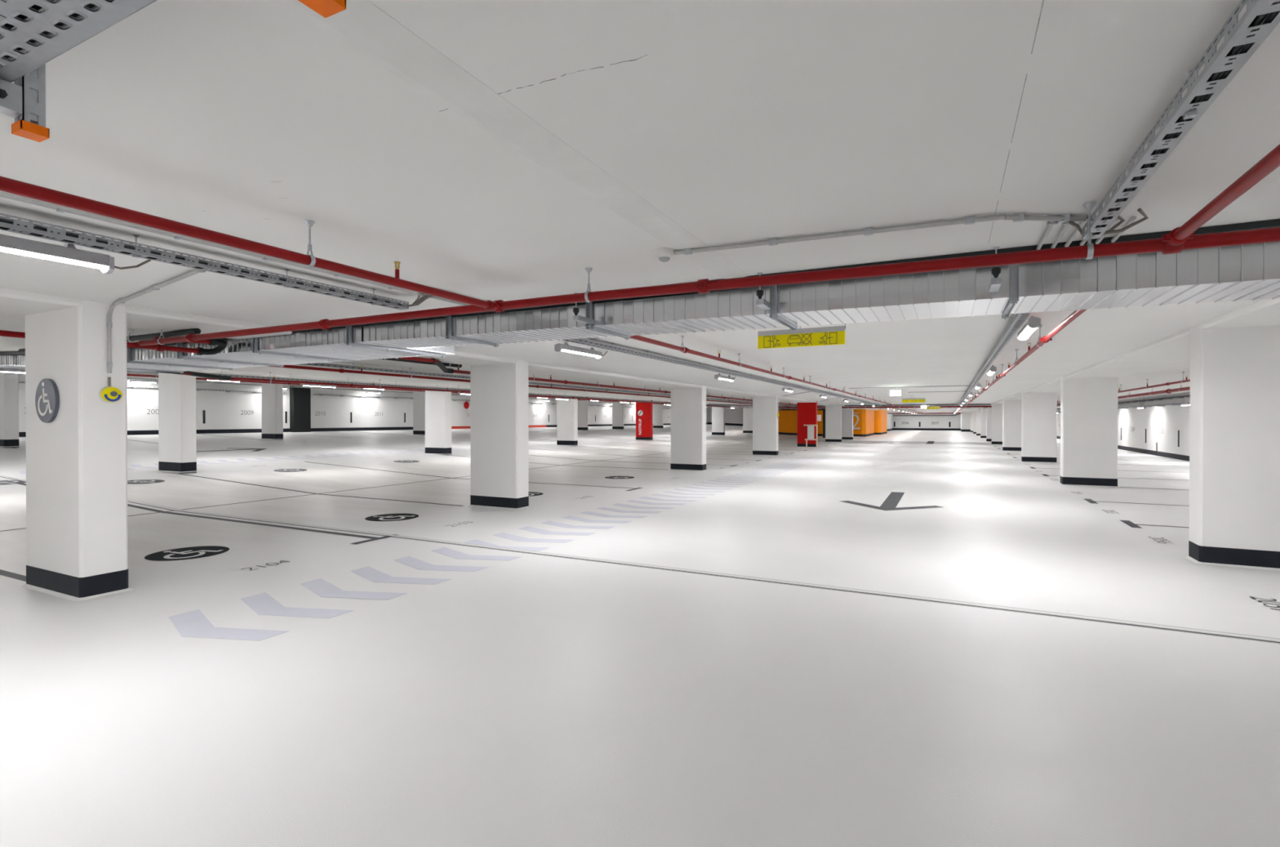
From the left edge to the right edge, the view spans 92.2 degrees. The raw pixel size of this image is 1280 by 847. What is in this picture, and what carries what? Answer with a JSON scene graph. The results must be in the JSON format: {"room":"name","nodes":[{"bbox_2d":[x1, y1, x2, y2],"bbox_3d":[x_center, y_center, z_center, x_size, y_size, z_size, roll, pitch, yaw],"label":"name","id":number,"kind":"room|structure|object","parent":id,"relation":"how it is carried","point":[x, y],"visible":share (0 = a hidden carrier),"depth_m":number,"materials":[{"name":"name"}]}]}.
{"room":"parking garage","nodes":[
{"label":"parking garage","id":0,"kind":"room"},
{"bbox_2d":[18,373,707,431],"bbox_3d":[-9.290,-0.909,51.646,0.570,2.800,108.400,0,0,27],"label":"wall","id":1,"kind":"structure","parent":0,"point":[304,410],"depth_m":33.64,"materials":[{"name":"paint"}]},
{"bbox_2d":[18,381,287,393],"bbox_3d":[-22.712,-1.552,24.699,0.240,0.085,17.800,0,0,27],"label":"cable tray","id":2,"kind":"object","parent":1,"relation":"attached to","point":[226,390],"visible":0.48,"depth_m":29.28,"materials":[{"name":"metal"}]},
{"bbox_2d":[18,424,546,436],"bbox_3d":[-20.870,0.396,28.654,0.016,0.210,56.500,0,0,27],"label":"baseboard","id":3,"kind":"structure","parent":1,"relation":"attached to","point":[233,430],"depth_m":31.52,"materials":[{"name":"paint"}]},
{"bbox_2d":[313,393,543,404],"bbox_3d":[-13.183,-1.668,43.692,0.240,0.085,21.700,0,0,27],"label":"cable tray","id":4,"kind":"object","parent":1,"relation":"attached to","point":[313,393],"visible":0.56,"depth_m":37.89,"materials":[{"name":"metal"}]},
{"bbox_2d":[546,422,707,426],"bbox_3d":[0.878,0.132,72.003,0.016,0.210,40.500,0,0,27],"label":"baseboard","id":5,"kind":"structure","parent":1,"relation":"attached to","point":[603,424],"depth_m":62.99,"materials":[{"name":"paint"}]},
{"bbox_2d":[0,423,1279,846],"bbox_3d":[8.390,0.908,43.178,39.880,1.057,109.300,0,0,27],"label":"floor","id":6,"kind":"structure","parent":0,"point":[895,637],"depth_m":3.96,"materials":[{"name":"white concrete"}]},
{"bbox_2d":[0,372,19,447],"bbox_3d":[-20.169,-0.489,19.538,1.090,2.546,0.410,0,0,27],"label":"concrete column","id":7,"kind":"structure","parent":6,"relation":"on","point":[9,381],"depth_m":19.28,"materials":[{"name":"paint"}]},
{"bbox_2d":[22,299,133,600],"bbox_3d":[-5.026,0.244,5.483,1.090,2.546,0.410,0,0,27],"label":"concrete column","id":8,"kind":"structure","parent":6,"relation":"on","point":[77,538],"depth_m":5.27,"materials":[{"name":"paint"}]},
{"bbox_2d":[35,378,59,422],"bbox_3d":[-5.132,-0.198,5.325,0.380,0.380,0.031,0,0,27],"label":"parking sign","id":9,"kind":"object","parent":8,"relation":"attached to","point":[47,396],"visible":1,"depth_m":5.30,"materials":[{"name":"metal"}]},
{"bbox_2d":[98,377,122,402],"bbox_3d":[-4.526,-0.287,5.265,0.066,0.220,0.146,0,0,27],"label":"fire alarm","id":10,"kind":"object","parent":8,"relation":"attached to","point":[108,393],"visible":1,"depth_m":5.25,"materials":[{"name":"yellow plastic"}]},
{"bbox_2d":[106,302,115,373],"bbox_3d":[-4.497,-0.728,5.240,0.149,0.591,0.031,0,0,33],"label":"conduit","id":11,"kind":"object","parent":8,"relation":"attached to","point":[109,324],"visible":0.94,"depth_m":5.26,"materials":[{"name":"metal"}]},
{"bbox_2d":[158,370,197,473],"bbox_3d":[-11.374,-0.049,15.129,1.090,2.546,0.410,0,0,27],"label":"concrete column","id":12,"kind":"structure","parent":6,"relation":"on","point":[177,436],"depth_m":14.93,"materials":[{"name":"paint"}]},
{"bbox_2d":[261,383,284,439],"bbox_3d":[-16.291,-0.536,27.268,1.090,2.546,0.410,0,0,27],"label":"concrete column","id":13,"kind":"structure","parent":6,"relation":"on","point":[272,394],"depth_m":27.07,"materials":[{"name":"paint"}]},
{"bbox_2d":[413,391,425,435],"bbox_3d":[-12.412,-0.583,34.999,1.090,2.546,0.410,0,0,27],"label":"concrete column","id":14,"kind":"structure","parent":6,"relation":"on","point":[419,397],"depth_m":34.86,"materials":[{"name":"paint"}]},
{"bbox_2d":[425,386,452,454],"bbox_3d":[-7.496,-0.096,22.858,1.090,2.546,0.410,0,0,27],"label":"concrete column","id":15,"kind":"structure","parent":6,"relation":"on","point":[437,403],"depth_m":22.66,"materials":[{"name":"paint"}]},
{"bbox_2d":[468,360,530,509],"bbox_3d":[-2.435,0.212,10.646,1.090,2.546,0.410,0,0,27],"label":"concrete column","id":16,"kind":"structure","parent":6,"relation":"on","point":[499,393],"depth_m":10.46,"materials":[{"name":"paint"}]},
{"bbox_2d":[556,395,577,445],"bbox_3d":[-3.617,-0.143,30.590,1.090,2.546,0.410,0,0,27],"label":"concrete column","id":17,"kind":"structure","parent":6,"relation":"on","point":[566,410],"depth_m":30.42,"materials":[{"name":"paint"}]},
{"bbox_2d":[577,400,587,430],"bbox_3d":[-4.766,-0.676,50.239,1.090,2.546,0.410,0,0,27],"label":"concrete column","id":18,"kind":"structure","parent":6,"relation":"on","point":[582,404],"depth_m":50.02,"materials":[{"name":"paint"}]},
{"bbox_2d":[612,401,623,429],"bbox_3d":[-1.986,-0.710,55.780,1.090,2.546,0.410,0,0,27],"label":"concrete column","id":19,"kind":"structure","parent":6,"relation":"on","point":[617,407],"depth_m":55.59,"materials":[{"name":"paint"}]},
{"bbox_2d":[635,400,653,439],"bbox_3d":[0.262,-0.192,38.321,1.090,2.546,0.410,0,0,27],"label":"column","id":20,"kind":"structure","parent":6,"relation":"on","point":[643,410],"depth_m":38.14,"materials":[{"name":"paint"}]},
{"bbox_2d":[653,404,663,427],"bbox_3d":[1.870,-0.757,63.467,1.090,2.546,0.410,0,0,27],"label":"concrete column","id":21,"kind":"structure","parent":6,"relation":"on","point":[657,408],"depth_m":63.30,"materials":[{"name":"paint"}]},
{"bbox_2d":[670,385,706,471],"bbox_3d":[1.442,0.165,18.375,1.090,2.546,0.410,0,0,27],"label":"concrete column","id":22,"kind":"structure","parent":6,"relation":"on","point":[688,405],"depth_m":18.19,"materials":[{"name":"paint"}]},
{"bbox_2d":[711,406,724,435],"bbox_3d":[6.450,-0.266,50.656,1.090,2.546,0.410,0,0,27],"label":"concrete column","id":23,"kind":"structure","parent":6,"relation":"on","point":[717,412],"depth_m":50.48,"materials":[{"name":"paint"}]},
{"bbox_2d":[742,407,752,433],"bbox_3d":[10.307,-0.312,58.342,1.090,2.546,0.410,0,0,27],"label":"concrete column","id":24,"kind":"structure","parent":6,"relation":"on","point":[747,412],"depth_m":58.21,"materials":[{"name":"paint"}]},
{"bbox_2d":[752,395,778,455],"bbox_3d":[5.321,0.118,26.107,1.090,2.546,0.410,0,0,27],"label":"concrete column","id":25,"kind":"structure","parent":6,"relation":"on","point":[765,420],"depth_m":25.93,"materials":[{"name":"paint"}]},
{"bbox_2d":[797,401,817,447],"bbox_3d":[9.200,0.071,33.838,1.090,2.546,0.410,0,0,27],"label":"concrete column","id":26,"kind":"structure","parent":6,"relation":"on","point":[806,411],"depth_m":33.70,"materials":[{"name":"paint"}]},
{"bbox_2d":[804,424,817,447],"bbox_3d":[9.177,0.678,33.104,0.720,1.240,0.070,0,0,27],"label":"trestle","id":27,"kind":"object","parent":6,"relation":"on","point":[810,427],"visible":0.99,"depth_m":33.07,"materials":[{"name":"white wood"}]},
{"bbox_2d":[777,408,874,436],"bbox_3d":[16.855,-0.228,60.119,10.612,2.762,7.012,0,0,27],"label":"wall","id":28,"kind":"structure","parent":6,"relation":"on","point":[863,419],"depth_m":57.36,"materials":[{"name":"paint"}]},
{"bbox_2d":[825,404,841,441],"bbox_3d":[13.079,0.023,41.570,1.090,2.546,0.410,0,0,27],"label":"concrete column","id":29,"kind":"structure","parent":6,"relation":"on","point":[833,413],"depth_m":41.40,"materials":[{"name":"paint"}]},
{"bbox_2d":[841,408,853,439],"bbox_3d":[15.568,-0.007,46.530,1.090,2.546,0.410,0,0,27],"label":"concrete column","id":30,"kind":"structure","parent":6,"relation":"on","point":[846,413],"depth_m":46.32,"materials":[{"name":"paint"}]},
{"bbox_2d":[874,409,887,434],"bbox_3d":[23.392,-0.142,66.014,5.212,2.518,7.012,0,0,27],"label":"column","id":31,"kind":"object","parent":6,"relation":"on","point":[880,415],"visible":0.34,"depth_m":62.18,"materials":[{"name":"paint"}]},
{"bbox_2d":[976,408,980,435],"bbox_3d":[32.175,-0.075,57.777,1.090,2.546,0.410,0,0,27],"label":"concrete column","id":32,"kind":"structure","parent":6,"relation":"on","point":[978,411],"depth_m":57.79,"materials":[{"name":"paint"}]},
{"bbox_2d":[980,408,986,438],"bbox_3d":[28.318,-0.029,50.091,1.090,2.546,0.410,0,0,27],"label":"concrete column","id":33,"kind":"structure","parent":6,"relation":"on","point":[983,411],"depth_m":50.09,"materials":[{"name":"paint"}]},
{"bbox_2d":[986,408,991,441],"bbox_3d":[24.417,0.019,42.315,1.090,2.546,0.410,0,0,27],"label":"concrete column","id":34,"kind":"structure","parent":6,"relation":"on","point":[988,411],"depth_m":42.33,"materials":[{"name":"paint"}]},
{"bbox_2d":[991,404,1002,444],"bbox_3d":[21.861,0.050,37.220,1.090,2.546,0.410,0,0,27],"label":"concrete column","id":35,"kind":"structure","parent":6,"relation":"on","point":[997,409],"depth_m":37.18,"materials":[{"name":"paint"}]},
{"bbox_2d":[1002,399,1021,451],"bbox_3d":[17.991,0.097,29.506,1.090,2.546,0.410,0,0,27],"label":"concrete column","id":36,"kind":"structure","parent":6,"relation":"on","point":[1011,409],"depth_m":29.42,"materials":[{"name":"paint"}]},
{"bbox_2d":[1021,391,1057,462],"bbox_3d":[14.112,0.144,21.775,1.090,2.546,0.410,0,0,27],"label":"concrete column","id":37,"kind":"structure","parent":6,"relation":"on","point":[1038,410],"depth_m":21.63,"materials":[{"name":"paint"}]},
{"bbox_2d":[1058,376,1119,487],"bbox_3d":[10.238,0.191,14.053,1.090,2.546,0.410,0,0,27],"label":"concrete column","id":38,"kind":"structure","parent":6,"relation":"on","point":[1088,406],"depth_m":13.91,"materials":[{"name":"paint"}]},
{"bbox_2d":[1185,324,1279,570],"bbox_3d":[6.359,0.238,6.321,1.090,2.546,0.410,0,0,27],"label":"concrete column","id":39,"kind":"structure","parent":6,"relation":"on","point":[1234,408],"depth_m":6.28,"materials":[{"name":"paint"}]},
{"bbox_2d":[0,0,1279,412],"bbox_3d":[8.390,-1.789,43.162,39.880,1.062,109.300,0,0,27],"label":"ceiling","id":40,"kind":"structure","parent":0,"point":[492,150],"depth_m":2.34,"materials":[{"name":"paint"}]},
{"bbox_2d":[0,63,49,142],"bbox_3d":[-1.592,-0.852,1.270,0.120,0.311,0.620,0,0,27],"label":"support post","id":41,"kind":"object","parent":40,"relation":"hanging from","point":[24,100],"visible":0.57,"depth_m":1.48,"materials":[{"name":"metal"}]},
{"bbox_2d":[0,0,157,82],"bbox_3d":[-0.871,-0.832,0.845,2.920,0.066,0.546,0,0,27],"label":"cable tray","id":42,"kind":"object","parent":41,"relation":"on","point":[33,33],"visible":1,"depth_m":1.25,"materials":[{"name":"metal"}]},
{"bbox_2d":[0,329,199,353],"bbox_3d":[-8.705,-0.878,-0.007,0.114,0.244,16.190,0,0,27],"label":"pipe","id":43,"kind":"object","parent":40,"relation":"hanging from","point":[2,332],"visible":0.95,"depth_m":6.69,"materials":[{"name":"metal"}]},
{"bbox_2d":[195,338,226,355],"bbox_3d":[-4.980,-0.891,7.195,0.292,0.195,0.246,0,0,27],"label":"pipe bend","id":44,"kind":"object","parent":43,"relation":"attached to","point":[221,344],"visible":0.94,"depth_m":7.17,"materials":[{"name":"black rubber"}]},
{"bbox_2d":[17,328,200,353],"bbox_3d":[-6.376,-0.981,7.243,4.100,0.126,0.072,0,0,27],"label":"insulated pipe","id":45,"kind":"object","parent":40,"relation":"hanging from","point":[195,331],"visible":0.52,"depth_m":6.61,"materials":[{"name":"black rubber"}]},
{"bbox_2d":[0,288,292,338],"bbox_3d":[-7.932,-0.978,-0.317,1.020,0.080,16.330,0,0,27],"label":"ceiling beam","id":46,"kind":"structure","parent":40,"relation":"attached to","point":[11,301],"depth_m":5.68,"materials":[{"name":"paint"}]},
{"bbox_2d":[113,268,205,305],"bbox_3d":[-3.556,-1.011,4.536,2.165,0.044,0.032,0,0,37],"label":"conduit","id":47,"kind":"object","parent":40,"relation":"attached to","point":[155,286],"visible":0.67,"depth_m":4.50,"materials":[{"name":"metal"}]},
{"bbox_2d":[0,213,408,309],"bbox_3d":[-3.383,-0.952,2.027,0.092,0.120,6.600,0,0,27],"label":"cable tray","id":48,"kind":"object","parent":40,"relation":"hanging from","point":[7,224],"visible":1,"depth_m":3.48,"materials":[{"name":"metal"}]},
{"bbox_2d":[0,233,151,273],"bbox_3d":[-3.032,-0.872,2.982,0.098,0.127,1.126,0,0,27],"label":"light","id":49,"kind":"object","parent":48,"relation":"attached to","point":[68,253],"visible":0.91,"depth_m":3.11,"materials":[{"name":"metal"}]},
{"bbox_2d":[0,246,106,269],"bbox_3d":[-3.073,-0.835,2.901,0.088,0.022,0.880,0,0,27],"label":"diffuser","id":50,"kind":"object","parent":49,"relation":"attached to","point":[34,251],"depth_m":3.10,"materials":[{"name":"white plastic"}]},
{"bbox_2d":[406,293,433,306],"bbox_3d":[-1.709,-0.974,4.837,0.468,0.084,0.088,0,0,41],"label":"cable bundle","id":51,"kind":"object","parent":48,"relation":"on","point":[419,300],"visible":0.77,"depth_m":4.89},
{"bbox_2d":[0,191,415,293],"bbox_3d":[-5.208,-0.975,-2.176,0.059,0.040,15.450,0,0,27],"label":"conduit","id":52,"kind":"object","parent":40,"relation":"attached to","point":[3,194],"visible":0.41,"depth_m":3.27,"materials":[{"name":"metal"}]},
{"bbox_2d":[0,175,498,311],"bbox_3d":[-4.491,-0.868,-2.535,0.102,0.234,15.450,0,0,27],"label":"pipe","id":53,"kind":"object","parent":40,"relation":"hanging from","point":[10,185],"visible":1,"depth_m":2.69,"materials":[{"name":"metal"}]},
{"bbox_2d":[18,373,556,399],"bbox_3d":[-15.606,-1.872,34.669,0.060,0.057,40.000,0,0,27],"label":"conduit","id":54,"kind":"object","parent":40,"relation":"attached to","point":[19,373],"visible":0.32,"depth_m":31.34,"materials":[{"name":"red metal"}]},
{"bbox_2d":[297,0,346,17],"bbox_3d":[-0.640,-0.849,0.797,0.120,0.311,0.620,0,0,27],"label":"support post","id":55,"kind":"object","parent":40,"relation":"hanging from","point":[326,8],"visible":1,"depth_m":1.03,"materials":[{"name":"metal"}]},
{"bbox_2d":[127,375,589,400],"bbox_3d":[-12.515,-1.839,34.786,1.020,0.123,38.080,0,0,27],"label":"ceiling beam","id":56,"kind":"structure","parent":40,"relation":"attached to","point":[127,375],"depth_m":27.84,"materials":[{"name":"paint"}]},
{"bbox_2d":[126,372,665,404],"bbox_3d":[-6.492,-1.358,27.862,0.101,0.203,42.000,0,0,27],"label":"pipe","id":57,"kind":"object","parent":40,"relation":"hanging from","point":[135,375],"visible":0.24,"depth_m":19.10,"materials":[{"name":"metal"}]},
{"bbox_2d":[377,357,462,367],"bbox_3d":[-3.710,-1.036,9.681,0.092,0.141,2.490,0,0,27],"label":"insulated pipe","id":58,"kind":"object","parent":40,"relation":"hanging from","point":[446,364],"visible":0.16,"depth_m":9.95,"materials":[{"name":"black rubber"}]},
{"bbox_2d":[145,371,728,406],"bbox_3d":[-1.901,-1.207,28.206,0.100,0.182,37.230,0,0,27],"label":"cable tray","id":59,"kind":"object","parent":40,"relation":"hanging from","point":[219,374],"visible":0.57,"depth_m":17.05,"materials":[{"name":"metal"}]},
{"bbox_2d":[417,292,468,305],"bbox_3d":[-1.518,-1.010,5.175,0.022,0.021,0.900,0,0,27],"label":"stub","id":60,"kind":"object","parent":40,"relation":"attached to","point":[418,293],"visible":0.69,"depth_m":5.01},
{"bbox_2d":[156,370,730,407],"bbox_3d":[-1.764,-1.167,28.148,0.282,0.244,37.251,0,0,26],"label":"pipe","id":61,"kind":"object","parent":40,"relation":"hanging from","point":[185,372],"visible":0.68,"depth_m":15.86,"materials":[{"name":"metal"}]},
{"bbox_2d":[195,369,707,404],"bbox_3d":[-3.720,-1.398,30.376,1.020,0.123,38.080,0,0,27],"label":"ceiling beam","id":62,"kind":"structure","parent":40,"relation":"attached to","point":[197,371],"depth_m":19.08,"materials":[{"name":"paint"}]},
{"bbox_2d":[266,364,797,407],"bbox_3d":[2.663,-1.058,25.929,0.104,0.200,37.250,0,0,27],"label":"pipe","id":63,"kind":"object","parent":40,"relation":"hanging from","point":[340,370],"visible":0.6,"depth_m":12.11,"materials":[{"name":"metal"}]},
{"bbox_2d":[293,362,796,406],"bbox_3d":[2.461,-1.103,26.018,0.100,0.112,37.230,0,0,27],"label":"cable tray","id":64,"kind":"object","parent":40,"relation":"hanging from","point":[317,364],"visible":0.64,"depth_m":12.78,"materials":[{"name":"metal"}]},
{"bbox_2d":[573,292,594,324],"bbox_3d":[-0.457,-0.923,4.951,0.050,0.215,0.259,0,0,27],"label":"hanger","id":65,"kind":"object","parent":40,"relation":"hanging from","point":[575,317],"visible":0.84,"depth_m":4.87,"materials":[{"name":"metal"}]},
{"bbox_2d":[391,356,823,407],"bbox_3d":[4.127,-1.051,25.189,0.634,0.206,37.255,0,0,26],"label":"pipe","id":66,"kind":"object","parent":40,"relation":"hanging from","point":[434,361],"visible":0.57,"depth_m":13.24,"materials":[{"name":"metal"}]},
{"bbox_2d":[413,351,844,405],"bbox_3d":[5.218,-1.138,25.894,1.020,0.080,38.080,0,0,27],"label":"ceiling beam","id":67,"kind":"structure","parent":40,"relation":"attached to","point":[459,357],"depth_m":12.95,"materials":[{"name":"paint"}]},
{"bbox_2d":[0,218,1279,373],"bbox_3d":[-2.261,-1.009,6.638,25.200,0.581,1.510,0,0,27],"label":"ventilation duct","id":68,"kind":"object","parent":40,"relation":"hanging from","point":[1234,273],"visible":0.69,"depth_m":4.33,"materials":[{"name":"grey metal"}]},
{"bbox_2d":[0,367,25,373],"bbox_3d":[-10.723,-0.918,10.622,0.098,0.127,1.126,0,0,27],"label":"light","id":69,"kind":"object","parent":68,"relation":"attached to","point":[2,369],"visible":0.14,"depth_m":10.52,"materials":[{"name":"metal"}]},
{"bbox_2d":[654,247,674,262],"bbox_3d":[0.143,-0.987,3.625,0.112,0.070,0.112,0,0,27],"label":"detector","id":70,"kind":"object","parent":40,"relation":"attached to","point":[664,254],"visible":1,"depth_m":3.59,"materials":[{"name":"white plastic"}]},
{"bbox_2d":[137,201,1279,346],"bbox_3d":[1.599,-0.864,3.093,15.480,0.310,0.120,0,0,27],"label":"pipe","id":71,"kind":"object","parent":40,"relation":"hanging from","point":[1089,251],"visible":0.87,"depth_m":3.35,"materials":[{"name":"metal"}]},
{"bbox_2d":[561,337,882,405],"bbox_3d":[7.290,-1.094,23.299,0.092,0.097,37.800,0,0,27],"label":"cable tray","id":72,"kind":"object","parent":40,"relation":"hanging from","point":[582,341],"visible":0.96,"depth_m":9.94,"materials":[{"name":"metal"}]},
{"bbox_2d":[554,342,607,358],"bbox_3d":[-0.700,-0.900,7.630,0.098,0.127,1.126,0,0,27],"label":"light","id":73,"kind":"object","parent":72,"relation":"attached to","point":[559,347],"visible":1,"depth_m":7.45,"materials":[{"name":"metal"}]},
{"bbox_2d":[561,349,599,356],"bbox_3d":[-0.741,-0.863,7.549,0.088,0.022,0.880,0,0,27],"label":"diffuser","id":74,"kind":"object","parent":73,"relation":"attached to","point":[584,352],"depth_m":7.59,"materials":[{"name":"white plastic"}]},
{"bbox_2d":[755,271,772,310],"bbox_3d":[0.865,-0.919,4.288,0.050,0.215,0.259,0,0,27],"label":"hanger","id":75,"kind":"object","parent":40,"relation":"hanging from","point":[765,304],"visible":0.97,"depth_m":4.20,"materials":[{"name":"metal"}]},
{"bbox_2d":[630,334,900,407],"bbox_3d":[8.322,-1.040,22.894,0.102,0.199,38.200,0,0,27],"label":"pipe","id":76,"kind":"object","parent":40,"relation":"hanging from","point":[684,349],"visible":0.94,"depth_m":8.72,"materials":[{"name":"metal"}]},
{"bbox_2d":[757,325,845,348],"bbox_3d":[1.558,-0.891,5.979,0.834,0.290,0.035,0,0,27],"label":"hanging sign","id":77,"kind":"object","parent":40,"relation":"hanging from","point":[836,335],"visible":0.97,"depth_m":5.96,"materials":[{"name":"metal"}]},
{"bbox_2d":[673,212,1084,254],"bbox_3d":[1.161,-1.006,3.243,2.058,0.041,0.171,0,0,17],"label":"conduit","id":78,"kind":"object","parent":40,"relation":"attached to","point":[1016,217],"visible":0.99,"depth_m":3.16,"materials":[{"name":"metal"}]},
{"bbox_2d":[707,403,1060,408],"bbox_3d":[15.766,-1.229,42.569,25.200,0.581,1.510,0,0,27],"label":"ventilation duct","id":79,"kind":"object","parent":40,"relation":"hanging from","point":[982,404],"visible":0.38,"depth_m":41.08,"materials":[{"name":"grey metal"}]},
{"bbox_2d":[777,405,991,408],"bbox_3d":[15.686,-1.134,41.072,15.200,0.232,0.168,0,0,27],"label":"pipe","id":80,"kind":"object","parent":40,"relation":"hanging from","point":[906,406],"visible":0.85,"depth_m":40.37,"materials":[{"name":"metal"}]},
{"bbox_2d":[902,397,925,402],"bbox_3d":[11.357,-1.013,25.530,0.880,0.285,0.035,0,0,27],"label":"hanging sign","id":81,"kind":"object","parent":40,"relation":"hanging from","point":[904,400],"visible":1,"depth_m":25.51,"materials":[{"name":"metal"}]},
{"bbox_2d":[958,312,1031,404],"bbox_3d":[11.321,-1.074,21.277,0.092,0.112,37.800,0,0,27],"label":"cable tray","id":82,"kind":"object","parent":40,"relation":"hanging from","point":[1022,317],"visible":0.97,"depth_m":7.34,"materials":[{"name":"metal"}]},
{"bbox_2d":[1017,315,1040,340],"bbox_3d":[3.658,-0.892,5.813,0.098,0.127,1.126,0,0,27],"label":"light","id":83,"kind":"object","parent":82,"relation":"attached to","point":[1033,322],"visible":1,"depth_m":5.53,"materials":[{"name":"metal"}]},
{"bbox_2d":[1018,326,1035,337],"bbox_3d":[3.617,-0.855,5.732,0.088,0.022,0.880,0,0,27],"label":"diffuser","id":84,"kind":"object","parent":83,"relation":"attached to","point":[1026,331],"depth_m":5.76,"materials":[{"name":"white plastic"}]},
{"bbox_2d":[988,246,1000,292],"bbox_3d":[2.112,-0.915,3.662,0.050,0.215,0.259,0,0,27],"label":"hanger","id":85,"kind":"object","parent":40,"relation":"hanging from","point":[994,285],"visible":0.96,"depth_m":3.57,"materials":[{"name":"metal"}]},
{"bbox_2d":[991,266,1000,277],"bbox_3d":[2.065,-0.874,3.568,0.047,0.060,0.048,0,0,27],"label":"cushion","id":86,"kind":"object","parent":85,"relation":"on","point":[995,271],"depth_m":3.55,"materials":[{"name":"plastic"}]},
{"bbox_2d":[964,309,1086,407],"bbox_3d":[11.620,-1.013,21.239,0.102,0.234,38.200,0,0,27],"label":"pipe","id":87,"kind":"object","parent":40,"relation":"hanging from","point":[1074,314],"visible":0.94,"depth_m":6.51,"materials":[{"name":"metal"}]},
{"bbox_2d":[1035,220,1057,249],"bbox_3d":[2.200,-1.002,3.365,0.044,0.038,0.800,0,0,27],"label":"stub","id":88,"kind":"object","parent":40,"relation":"attached to","point":[1050,224],"visible":0.51,"depth_m":3.19,"materials":[{"name":"metal"}]},
{"bbox_2d":[1050,220,1074,248],"bbox_3d":[2.270,-1.002,3.347,0.044,0.038,0.770,0,0,27],"label":"stub","id":89,"kind":"object","parent":40,"relation":"attached to","point":[1065,225],"visible":0.5,"depth_m":3.23,"materials":[{"name":"metal"}]},
{"bbox_2d":[1064,217,1087,246],"bbox_3d":[2.334,-0.998,3.332,0.022,0.021,0.740,0,0,27],"label":"stub","id":90,"kind":"object","parent":40,"relation":"attached to","point":[1081,224],"visible":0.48,"depth_m":3.22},
{"bbox_2d":[1057,385,1190,406],"bbox_3d":[15.902,-0.987,19.427,0.168,0.262,37.000,0,0,27],"label":"pipe","id":91,"kind":"object","parent":40,"relation":"hanging from","point":[1183,388],"visible":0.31,"depth_m":18.14,"materials":[{"name":"metal"}]},
{"bbox_2d":[1057,371,1190,402],"bbox_3d":[14.901,-1.005,19.929,0.101,0.233,37.000,0,0,27],"label":"pipe","id":92,"kind":"object","parent":40,"relation":"hanging from","point":[1184,380],"visible":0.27,"depth_m":14.46,"materials":[{"name":"metal"}]},
{"bbox_2d":[1111,215,1136,242],"bbox_3d":[2.542,-0.998,3.278,0.022,0.021,0.650,0,0,27],"label":"stub","id":93,"kind":"object","parent":40,"relation":"attached to","point":[1132,219],"visible":0.6,"depth_m":3.13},
{"bbox_2d":[990,297,1279,404],"bbox_3d":[13.978,-1.111,21.499,1.020,0.080,38.080,0,0,27],"label":"ceiling beam","id":94,"kind":"structure","parent":40,"relation":"attached to","point":[1175,347],"depth_m":8.69,"materials":[{"name":"paint"}]},
{"bbox_2d":[1081,0,1279,239],"bbox_3d":[0.914,-0.939,0.436,0.074,0.128,5.750,0,0,27],"label":"cable tray","id":95,"kind":"object","parent":40,"relation":"hanging from","point":[1244,39],"visible":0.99,"depth_m":1.71,"materials":[{"name":"metal"}]},
{"bbox_2d":[1062,208,1148,235],"bbox_3d":[2.228,-0.957,2.961,0.352,0.094,0.094,0,0,27],"label":"cable bundle","id":96,"kind":"object","parent":95,"relation":"on","point":[1110,230],"visible":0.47,"depth_m":2.95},
{"bbox_2d":[1161,143,1279,246],"bbox_3d":[-1.130,-0.851,-4.221,0.102,0.246,15.450,0,0,27],"label":"pipe","id":97,"kind":"object","parent":40,"relation":"hanging from","point":[1270,162],"visible":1,"depth_m":2.15,"materials":[{"name":"metal"}]},
{"bbox_2d":[707,406,742,423],"bbox_3d":[16.041,-0.842,87.164,13.500,3.267,0.290,0,0,27],"label":"wall","id":98,"kind":"structure","parent":0,"point":[735,415],"depth_m":88.47,"materials":[{"name":"paint"}]},
{"bbox_2d":[892,412,960,428],"bbox_3d":[38.531,-0.427,88.196,25.780,2.977,0.280,0,0,27],"label":"wall","id":99,"kind":"structure","parent":0,"point":[898,421],"depth_m":86.99,"materials":[{"name":"paint"}]},
{"bbox_2d":[892,427,959,430],"bbox_3d":[43.264,0.832,85.708,15.080,0.290,0.016,0,0,27],"label":"baseboard","id":100,"kind":"structure","parent":99,"relation":"attached to","point":[893,428],"depth_m":87.22,"materials":[{"name":"paint"}]},
{"bbox_2d":[960,411,970,429],"bbox_3d":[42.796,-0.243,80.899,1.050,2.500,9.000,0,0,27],"label":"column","id":101,"kind":"structure","parent":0,"point":[965,415],"depth_m":76.90,"materials":[{"name":"paint"}]},
{"bbox_2d":[1057,391,1190,455],"bbox_3d":[25.890,0.018,34.001,0.270,2.750,108.400,0,0,27],"label":"wall","id":102,"kind":"structure","parent":0,"point":[1165,428],"depth_m":25.90,"materials":[{"name":"paint"}]},
{"bbox_2d":[1057,435,1189,461],"bbox_3d":[25.789,1.197,34.059,0.016,0.190,108.000,0,0,27],"label":"baseboard","id":103,"kind":"structure","parent":102,"relation":"attached to","point":[1179,456],"depth_m":25.87,"materials":[{"name":"paint"}]},
{"bbox_2d":[1057,394,1190,409],"bbox_3d":[28.837,-1.089,40.347,0.200,0.085,70.000,0,0,27],"label":"cable tray","id":104,"kind":"object","parent":102,"relation":"attached to","point":[1175,397],"visible":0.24,"depth_m":25.80,"materials":[{"name":"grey metal"}]},
{"bbox_2d":[1058,401,1189,412],"bbox_3d":[28.802,-0.834,40.367,0.280,0.085,70.000,0,0,27],"label":"cable tray","id":105,"kind":"object","parent":102,"relation":"attached to","point":[1175,403],"visible":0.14,"depth_m":25.20,"materials":[{"name":"metal"}]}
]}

